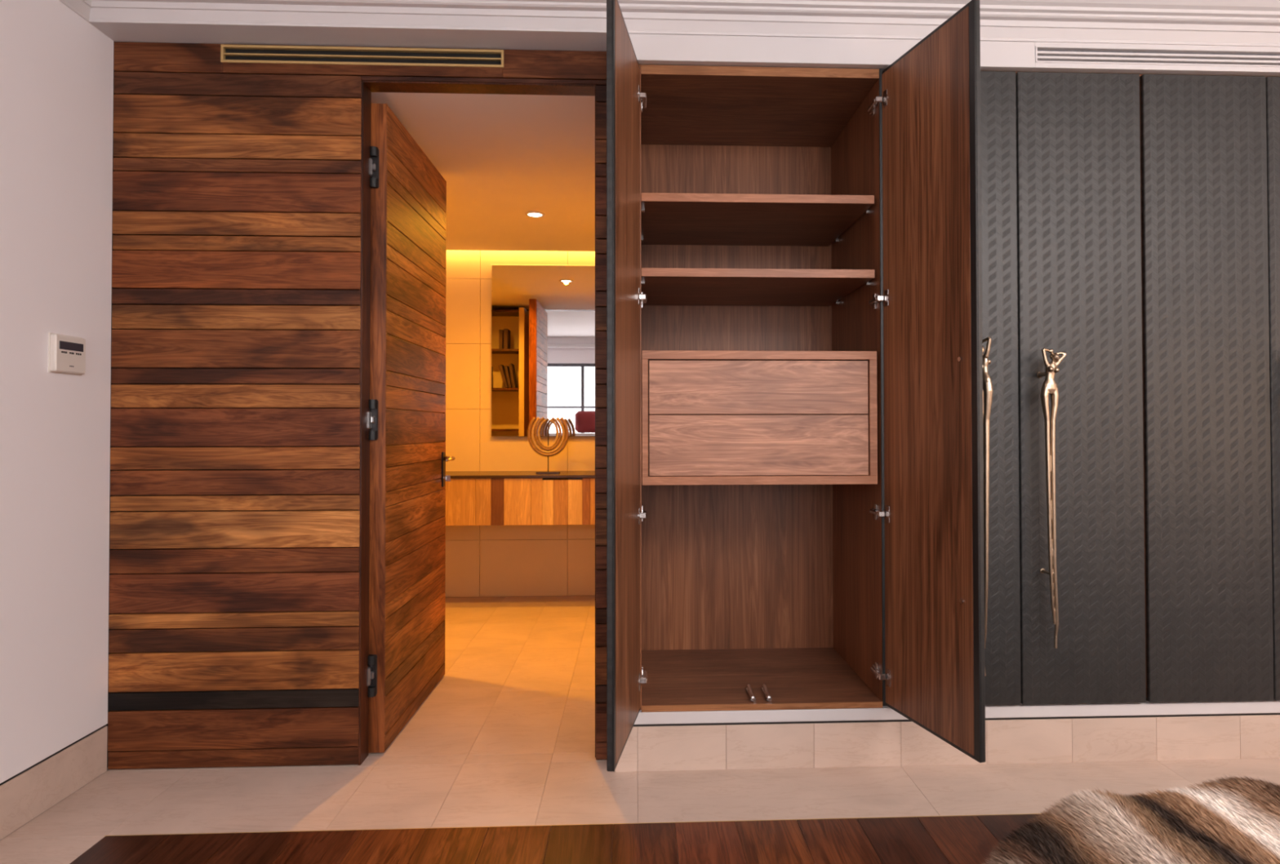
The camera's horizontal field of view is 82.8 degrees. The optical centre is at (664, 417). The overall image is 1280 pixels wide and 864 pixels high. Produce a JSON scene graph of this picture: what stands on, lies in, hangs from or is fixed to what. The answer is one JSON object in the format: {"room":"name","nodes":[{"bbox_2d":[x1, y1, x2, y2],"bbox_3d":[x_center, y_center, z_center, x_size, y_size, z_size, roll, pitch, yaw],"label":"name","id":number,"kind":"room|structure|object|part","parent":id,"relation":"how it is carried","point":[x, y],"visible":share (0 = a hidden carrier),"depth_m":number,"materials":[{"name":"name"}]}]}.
{"room":"bedroom","nodes":[
{"label":"bedroom","id":0,"kind":"room"},
{"bbox_2d":[0,0,113,783],"bbox_3d":[-1.853,-0.225,0.373,0.100,2.460,4.200,0,-1,-2],"label":"wall","id":1,"kind":"structure","parent":0,"point":[56,68],"depth_m":2.21,"materials":[{"name":"white paint"}]},
{"bbox_2d":[0,724,107,839],"bbox_3d":[-1.831,1.085,0.356,0.060,0.160,4.200,0,-1,-2],"label":"baseboard","id":2,"kind":"structure","parent":1,"relation":"attached to","point":[27,794],"depth_m":2.22,"materials":[{"name":"tile"}]},
{"bbox_2d":[48,332,85,375],"bbox_3d":[-1.869,-0.199,2.274,0.021,0.122,0.132,0,-1,-2],"label":"thermostat","id":3,"kind":"object","parent":1,"relation":"attached to","point":[66,353],"visible":1,"depth_m":2.25,"materials":[{"name":"beige plastic"}]},
{"bbox_2d":[59,0,1279,46],"bbox_3d":[1.088,-1.392,0.452,5.786,0.133,4.086,0,-1,-2],"label":"trim","id":4,"kind":"structure","parent":1,"relation":"attached to","point":[1255,23],"depth_m":2.42,"materials":[{"name":"white paint"}]},
{"bbox_2d":[106,40,606,768],"bbox_3d":[-1.032,-0.056,2.546,1.916,2.500,0.080,0,-1,-2],"label":"wall","id":5,"kind":"structure","parent":0,"point":[234,498],"depth_m":2.49,"materials":[{"name":"brown wood"}]},
{"bbox_2d":[220,44,503,67],"bbox_3d":[-1.047,-1.256,2.530,0.966,0.061,0.028,0,-1,-2],"label":"air vent","id":6,"kind":"object","parent":5,"relation":"in","point":[229,53],"visible":1,"depth_m":2.53,"materials":[{"name":"gold metal"}]},
{"bbox_3d":[-1.525,-1.256,2.505,0.008,0.044,0.016,0,-1,-2],"label":"frame","id":7,"kind":"part","parent":6,"relation":"part of","materials":[{"name":"gold metal"}]},
{"bbox_3d":[-1.046,-1.230,2.524,0.966,0.008,0.016,0,-1,-2],"label":"frame","id":8,"kind":"part","parent":6,"relation":"part of","materials":[{"name":"gold metal"}]},
{"bbox_3d":[-1.046,-1.282,2.525,0.966,0.008,0.016,0,-1,-2],"label":"frame","id":9,"kind":"part","parent":6,"relation":"part of","materials":[{"name":"gold metal"}]},
{"bbox_3d":[-0.568,-1.257,2.544,0.008,0.044,0.016,0,-1,-2],"label":"frame","id":10,"kind":"part","parent":6,"relation":"part of","materials":[{"name":"gold metal"}]},
{"bbox_2d":[367,102,454,752],"bbox_3d":[-1.047,0.034,2.991,0.183,2.319,0.849,0,-1,-2],"label":"door","id":11,"kind":"structure","parent":5,"relation":"in","point":[406,414],"depth_m":2.80,"materials":[{"name":"brown wood"}]},
{"bbox_2d":[367,653,376,697],"bbox_3d":[-1.040,0.912,2.574,0.032,0.144,0.032,0,-1,-2],"label":"hinge","id":12,"kind":"object","parent":11,"relation":"on","point":[371,659],"depth_m":2.56,"materials":[{"name":"black metal"}]},
{"bbox_2d":[368,399,377,439],"bbox_3d":[-1.042,0.006,2.586,0.032,0.144,0.032,0,-1,-2],"label":"hinge","id":13,"kind":"object","parent":11,"relation":"on","point":[372,402],"depth_m":2.58,"materials":[{"name":"black metal"}]},
{"bbox_2d":[369,146,377,188],"bbox_3d":[-1.043,-0.896,2.599,0.032,0.144,0.032,0,-1,-2],"label":"hinge","id":14,"kind":"object","parent":11,"relation":"on","point":[373,149],"depth_m":2.59,"materials":[{"name":"black metal"}]},
{"bbox_3d":[-1.024,0.237,3.356,0.007,0.160,0.036,0,-1,-2],"label":"handle plate","id":15,"kind":"part","parent":11,"relation":"part of","materials":[{"name":"metal"}]},
{"bbox_3d":[-0.995,0.186,3.303,0.054,0.020,0.130,0,-1,-2],"label":"handle","id":16,"kind":"part","parent":11,"relation":"part of","materials":[{"name":"brown metal"}]},
{"bbox_2d":[357,80,597,764],"bbox_3d":[-0.649,0.005,2.563,0.820,2.376,0.076,0,-1,-2],"label":"door frame","id":17,"kind":"structure","parent":5,"relation":"attached to","point":[367,86],"depth_m":2.55,"materials":[{"name":"brown wood"}]},
{"bbox_2d":[614,699,1279,772],"bbox_3d":[1.863,1.087,2.575,4.070,0.206,0.101,0,-1,-2],"label":"baseboard","id":18,"kind":"structure","parent":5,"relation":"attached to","point":[811,738],"depth_m":2.49,"materials":[{"name":"tile"}]},
{"bbox_2d":[606,0,993,771],"bbox_3d":[0.383,-0.108,2.578,1.135,2.199,1.080,0,-1,-2],"label":"wardrobe","id":19,"kind":"object","parent":18,"relation":"on","point":[800,390],"visible":1,"depth_m":2.49,"materials":[{"name":"brown wood"}]},
{"bbox_3d":[-0.125,-0.111,2.240,0.018,2.180,0.449,0,-1,7],"label":"leather panel","id":20,"kind":"part","parent":19,"relation":"part of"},
{"bbox_3d":[-0.113,-0.111,2.251,0.004,2.158,0.424,0,-1,7],"label":"veneer panel","id":21,"kind":"part","parent":19,"relation":"part of","materials":[{"name":"brown wood"}]},
{"bbox_2d":[638,506,640,524],"bbox_3d":[-0.085,0.328,2.432,0.006,0.056,0.028,0,-1,7],"label":"hinge","id":22,"kind":"object","parent":19,"relation":"on","point":[639,508],"depth_m":2.42,"materials":[{"name":"silver metal"}]},
{"bbox_2d":[638,287,640,305],"bbox_3d":[-0.086,-0.409,2.442,0.006,0.056,0.028,0,-1,7],"label":"hinge","id":23,"kind":"object","parent":19,"relation":"on","point":[639,288],"depth_m":2.44,"materials":[{"name":"silver metal"}]},
{"bbox_2d":[638,84,640,103],"bbox_3d":[-0.087,-1.094,2.452,0.006,0.056,0.028,0,-1,7],"label":"hinge","id":24,"kind":"object","parent":19,"relation":"on","point":[639,86],"depth_m":2.45,"materials":[{"name":"silver metal"}]},
{"bbox_2d":[639,671,640,690],"bbox_3d":[-0.084,0.881,2.425,0.006,0.056,0.028,0,-1,7],"label":"hinge","id":25,"kind":"object","parent":19,"relation":"on","point":[639,672],"depth_m":2.42,"materials":[{"name":"silver metal"}]},
{"bbox_3d":[-0.102,-0.108,2.780,0.018,2.192,0.637,0,-1,-2],"label":"panel","id":26,"kind":"part","parent":19,"relation":"part of","materials":[{"name":"brown wood"}]},
{"bbox_3d":[-0.076,-1.093,2.509,0.025,0.054,0.105,0,-1,-2],"label":"hinge arm","id":27,"kind":"part","parent":19,"relation":"part of","materials":[{"name":"silver metal"}]},
{"bbox_3d":[-0.075,-0.409,2.499,0.025,0.054,0.105,0,-1,-2],"label":"hinge arm","id":28,"kind":"part","parent":19,"relation":"part of","materials":[{"name":"silver metal"}]},
{"bbox_3d":[-0.073,0.881,2.482,0.025,0.054,0.105,0,-1,-2],"label":"hinge arm","id":29,"kind":"part","parent":19,"relation":"part of","materials":[{"name":"silver metal"}]},
{"bbox_3d":[-0.074,0.328,2.489,0.025,0.054,0.105,0,-1,-2],"label":"hinge arm","id":30,"kind":"part","parent":19,"relation":"part of","materials":[{"name":"silver metal"}]},
{"bbox_3d":[-0.079,0.003,2.755,0.021,0.400,0.579,0,-1,-2],"label":"drawer frame","id":31,"kind":"part","parent":19,"relation":"part of","materials":[{"name":"brown wood"}]},
{"bbox_3d":[0.306,-0.104,3.106,0.823,2.192,0.020,0,-1,-2],"label":"panel","id":32,"kind":"part","parent":19,"relation":"part of","materials":[{"name":"brown wood"}]},
{"bbox_2d":[640,273,873,306],"bbox_3d":[0.312,-0.497,2.803,0.810,0.028,0.593,0,-1,-2],"label":"shelf","id":33,"kind":"object","parent":19,"relation":"attached to","point":[660,289],"depth_m":2.72,"materials":[{"name":"brown wood"}]},
{"bbox_2d":[640,197,873,245],"bbox_3d":[0.312,-0.756,2.806,0.810,0.028,0.593,0,-1,-2],"label":"shelf","id":34,"kind":"object","parent":19,"relation":"attached to","point":[664,221],"depth_m":2.73,"materials":[{"name":"brown wood"}]},
{"bbox_3d":[0.323,-0.105,2.496,0.756,0.184,0.018,0,-1,-2],"label":"drawer","id":35,"kind":"part","parent":19,"relation":"part of","materials":[{"name":"brown wood"}]},
{"bbox_3d":[0.324,0.093,2.493,0.756,0.208,0.018,0,-1,-2],"label":"drawer","id":36,"kind":"part","parent":19,"relation":"part of","materials":[{"name":"brown wood"}]},
{"bbox_3d":[0.315,-0.212,2.774,0.810,0.029,0.579,0,-1,-2],"label":"drawer frame","id":37,"kind":"part","parent":19,"relation":"part of","materials":[{"name":"brown wood"}]},
{"bbox_3d":[0.317,-1.188,2.803,0.823,0.033,0.615,0,-1,-2],"label":"panel","id":38,"kind":"part","parent":19,"relation":"part of","materials":[{"name":"brown wood"}]},
{"bbox_3d":[0.315,0.217,2.768,0.810,0.029,0.579,0,-1,-2],"label":"drawer frame","id":39,"kind":"part","parent":19,"relation":"part of","materials":[{"name":"brown wood"}]},
{"bbox_3d":[0.320,0.985,2.776,0.823,0.019,0.611,0,-1,-2],"label":"panel","id":40,"kind":"part","parent":19,"relation":"part of","materials":[{"name":"brown wood"}]},
{"bbox_3d":[0.738,-0.108,2.817,0.018,2.192,0.633,0,-1,-2],"label":"panel","id":41,"kind":"part","parent":19,"relation":"part of","materials":[{"name":"brown wood"}]},
{"bbox_3d":[0.707,0.002,2.787,0.026,0.400,0.579,0,-1,-2],"label":"drawer frame","id":42,"kind":"part","parent":19,"relation":"part of","materials":[{"name":"brown wood"}]},
{"bbox_3d":[0.733,-1.094,2.542,0.025,0.054,0.105,0,-1,-2],"label":"hinge arm","id":43,"kind":"part","parent":19,"relation":"part of","materials":[{"name":"silver metal"}]},
{"bbox_3d":[0.734,-0.409,2.532,0.025,0.054,0.105,0,-1,-2],"label":"hinge arm","id":44,"kind":"part","parent":19,"relation":"part of","materials":[{"name":"silver metal"}]},
{"bbox_3d":[0.735,0.328,2.522,0.025,0.054,0.105,0,-1,-2],"label":"hinge arm","id":45,"kind":"part","parent":19,"relation":"part of","materials":[{"name":"silver metal"}]},
{"bbox_3d":[0.736,0.880,2.515,0.025,0.054,0.105,0,-1,-2],"label":"hinge arm","id":46,"kind":"part","parent":19,"relation":"part of","materials":[{"name":"silver metal"}]},
{"bbox_2d":[882,88,888,107],"bbox_3d":[0.755,-1.095,2.486,0.006,0.056,0.028,0,-1,-18],"label":"hinge","id":47,"kind":"object","parent":19,"relation":"on","point":[885,97],"depth_m":2.48,"materials":[{"name":"silver metal"}]},
{"bbox_2d":[883,288,888,306],"bbox_3d":[0.756,-0.410,2.477,0.006,0.056,0.028,0,-1,-18],"label":"hinge","id":48,"kind":"object","parent":19,"relation":"on","point":[886,297],"depth_m":2.47,"materials":[{"name":"silver metal"}]},
{"bbox_2d":[884,505,890,522],"bbox_3d":[0.757,0.327,2.467,0.006,0.056,0.028,0,-1,-18],"label":"hinge","id":49,"kind":"object","parent":19,"relation":"on","point":[887,513],"depth_m":2.46,"materials":[{"name":"silver metal"}]},
{"bbox_2d":[885,668,891,686],"bbox_3d":[0.758,0.880,2.459,0.006,0.056,0.028,0,-1,-18],"label":"hinge","id":50,"kind":"object","parent":19,"relation":"on","point":[888,677],"depth_m":2.46,"materials":[{"name":"silver metal"}]},
{"bbox_3d":[0.818,-0.112,2.292,0.004,2.158,0.427,0,-1,-18],"label":"veneer panel","id":51,"kind":"part","parent":19,"relation":"part of","materials":[{"name":"brown wood"}]},
{"bbox_3d":[0.832,-0.112,2.284,0.018,2.180,0.452,0,-1,-18],"label":"leather panel","id":52,"kind":"part","parent":19,"relation":"part of","materials":[{"name":"black leather"}]},
{"bbox_3d":[0.923,0.263,2.155,0.085,1.004,0.087,0,-1,-18],"label":"handle","id":53,"kind":"part","parent":19,"relation":"part of","materials":[{"name":"brown metal"}]},
{"bbox_3d":[1.865,1.011,2.535,4.070,0.040,0.021,0,-1,-2],"label":"white rail","id":54,"kind":"part","parent":18,"relation":"part of","materials":[{"name":"paint"}]},
{"bbox_2d":[980,71,1146,705],"bbox_3d":[1.202,-0.110,2.780,0.900,2.192,0.736,0,-1,-2],"label":"wardrobe","id":55,"kind":"object","parent":18,"relation":"on","point":[1061,208],"visible":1,"depth_m":2.50,"materials":[{"name":"black leather"}]},
{"bbox_3d":[0.992,-0.109,2.495,0.450,2.180,0.018,0,-1,-2],"label":"leather panel","id":56,"kind":"part","parent":55,"relation":"part of","materials":[{"name":"black leather"}]},
{"bbox_3d":[1.305,0.267,2.453,0.087,1.004,0.085,0,-1,-2],"label":"handle","id":57,"kind":"part","parent":55,"relation":"part of","materials":[{"name":"brown metal"}]},
{"bbox_2d":[1139,74,1279,702],"bbox_3d":[2.104,-0.111,2.817,0.901,2.192,0.736,0,-1,-2],"label":"wardrobe","id":58,"kind":"object","parent":18,"relation":"on","point":[1210,144],"visible":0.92,"depth_m":2.52,"materials":[{"name":"black leather"}]},
{"bbox_3d":[1.877,-0.110,2.542,0.420,2.158,0.004,0,-1,-2],"label":"veneer panel","id":59,"kind":"part","parent":58,"relation":"part of","materials":[{"name":"brown wood"}]},
{"bbox_3d":[2.337,-0.110,2.549,0.442,2.180,0.018,0,-1,-2],"label":"leather panel","id":60,"kind":"part","parent":58,"relation":"part of","materials":[{"name":"black leather"}]},
{"bbox_2d":[628,33,1279,76],"bbox_3d":[1.863,-1.252,2.633,4.060,0.089,0.214,0,-1,-2],"label":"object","id":61,"kind":"structure","parent":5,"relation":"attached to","point":[649,49],"depth_m":2.48,"materials":[{"name":"white paint"}]},
{"bbox_2d":[1035,45,1279,66],"bbox_3d":[1.897,-1.255,2.537,1.241,0.057,0.025,0,-1,-2],"label":"air vent","id":62,"kind":"object","parent":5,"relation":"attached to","point":[1043,54],"visible":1,"depth_m":2.52,"materials":[{"name":"white metal"}]},
{"bbox_3d":[1.280,-1.255,2.509,0.006,0.046,0.019,0,-1,-2],"label":"frame","id":63,"kind":"part","parent":62,"relation":"part of","materials":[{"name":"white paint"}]},
{"bbox_3d":[1.897,-1.281,2.534,1.241,0.005,0.019,0,-1,-2],"label":"frame","id":64,"kind":"part","parent":62,"relation":"part of","materials":[{"name":"white paint"}]},
{"bbox_3d":[1.897,-1.229,2.534,1.241,0.006,0.019,0,-1,-2],"label":"frame","id":65,"kind":"part","parent":62,"relation":"part of","materials":[{"name":"white paint"}]},
{"bbox_2d":[371,92,595,251],"bbox_3d":[-1.017,-1.230,3.814,1.720,0.158,2.420,0,-1,-2],"label":"ceiling","id":66,"kind":"structure","parent":0,"point":[500,158],"depth_m":3.28,"materials":[{"name":"paint"}]},
{"bbox_2d":[524,211,545,217],"bbox_3d":[-0.731,-1.145,4.085,0.112,0.006,0.112,0,-1,-2],"label":"recessed light","id":67,"kind":"object","parent":66,"relation":"in","point":[531,214],"visible":1,"depth_m":4.08,"materials":[{"name":"white paint"}]},
{"bbox_2d":[444,249,595,596],"bbox_3d":[-1.066,-0.082,5.058,1.920,2.620,0.100,0,-1,-2],"label":"wall","id":68,"kind":"structure","parent":0,"point":[482,560],"depth_m":5.00,"materials":[{"name":"tile"}]},
{"bbox_2d":[445,471,595,525],"bbox_3d":[-0.959,0.519,4.774,1.470,0.314,0.457,0,-1,-2],"label":"vanity unit","id":69,"kind":"object","parent":68,"relation":"attached to","point":[473,498],"visible":0.67,"depth_m":4.56,"materials":[{"name":"brown wood"}]},
{"bbox_2d":[445,471,595,478],"bbox_3d":[-0.959,0.371,4.776,1.470,0.017,0.457,0,-1,-2],"label":"countertop","id":70,"kind":"structure","parent":69,"relation":"on","point":[454,474],"depth_m":4.60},
{"bbox_2d":[527,416,568,473],"bbox_3d":[-0.761,0.176,4.736,0.278,0.370,0.070,0,-1,-2],"label":"sculpture","id":71,"kind":"object","parent":70,"relation":"on","point":[535,446],"visible":1,"depth_m":4.73,"materials":[{"name":"metal"}]},
{"bbox_3d":[-0.762,0.191,4.742,0.007,0.320,0.019,0,-1,-2],"label":"stand rod","id":72,"kind":"part","parent":71,"relation":"part of","materials":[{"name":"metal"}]},
{"bbox_2d":[491,264,595,436],"bbox_3d":[-0.749,-0.464,5.011,0.888,1.182,0.028,0,-1,-2],"label":"wall mirror","id":73,"kind":"object","parent":68,"relation":"attached to","point":[543,317],"visible":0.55,"depth_m":5.00,"materials":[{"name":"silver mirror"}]},
{"bbox_2d":[0,595,1279,863],"bbox_3d":[1.005,1.210,1.781,6.050,0.061,6.820,0,-1,-2],"label":"floor","id":74,"kind":"structure","parent":0,"point":[498,763],"depth_m":2.27,"materials":[{"name":"tile"}]},
{"bbox_3d":[1.621,0.914,0.138,1.952,0.485,1.980,0,-1,-2],"label":"bed","id":75,"kind":"object","parent":74,"relation":"on","visible":0},
{"bbox_2d":[981,774,1279,863],"bbox_3d":[1.414,0.818,0.525,2.033,0.509,1.668,0,-1,-2],"label":"fur throw","id":76,"kind":"object","parent":75,"relation":"on","point":[1235,820],"visible":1,"depth_m":1.09,"materials":[{"name":"brown fur"}]},
{"bbox_3d":[1.084,-1.487,0.560,5.986,0.060,4.300,0,-1,-2],"label":"ceiling","id":77,"kind":"structure","parent":0,"visible":0},
{"bbox_2d":[88,22,1253,51],"bbox_3d":[1.001,-1.362,2.600,5.786,0.133,0.214,0,-1,-2],"label":"crown molding","id":78,"kind":"structure","parent":77,"relation":"attached to","point":[117,32],"depth_m":2.47,"materials":[{"name":"white paint"}]}
]}

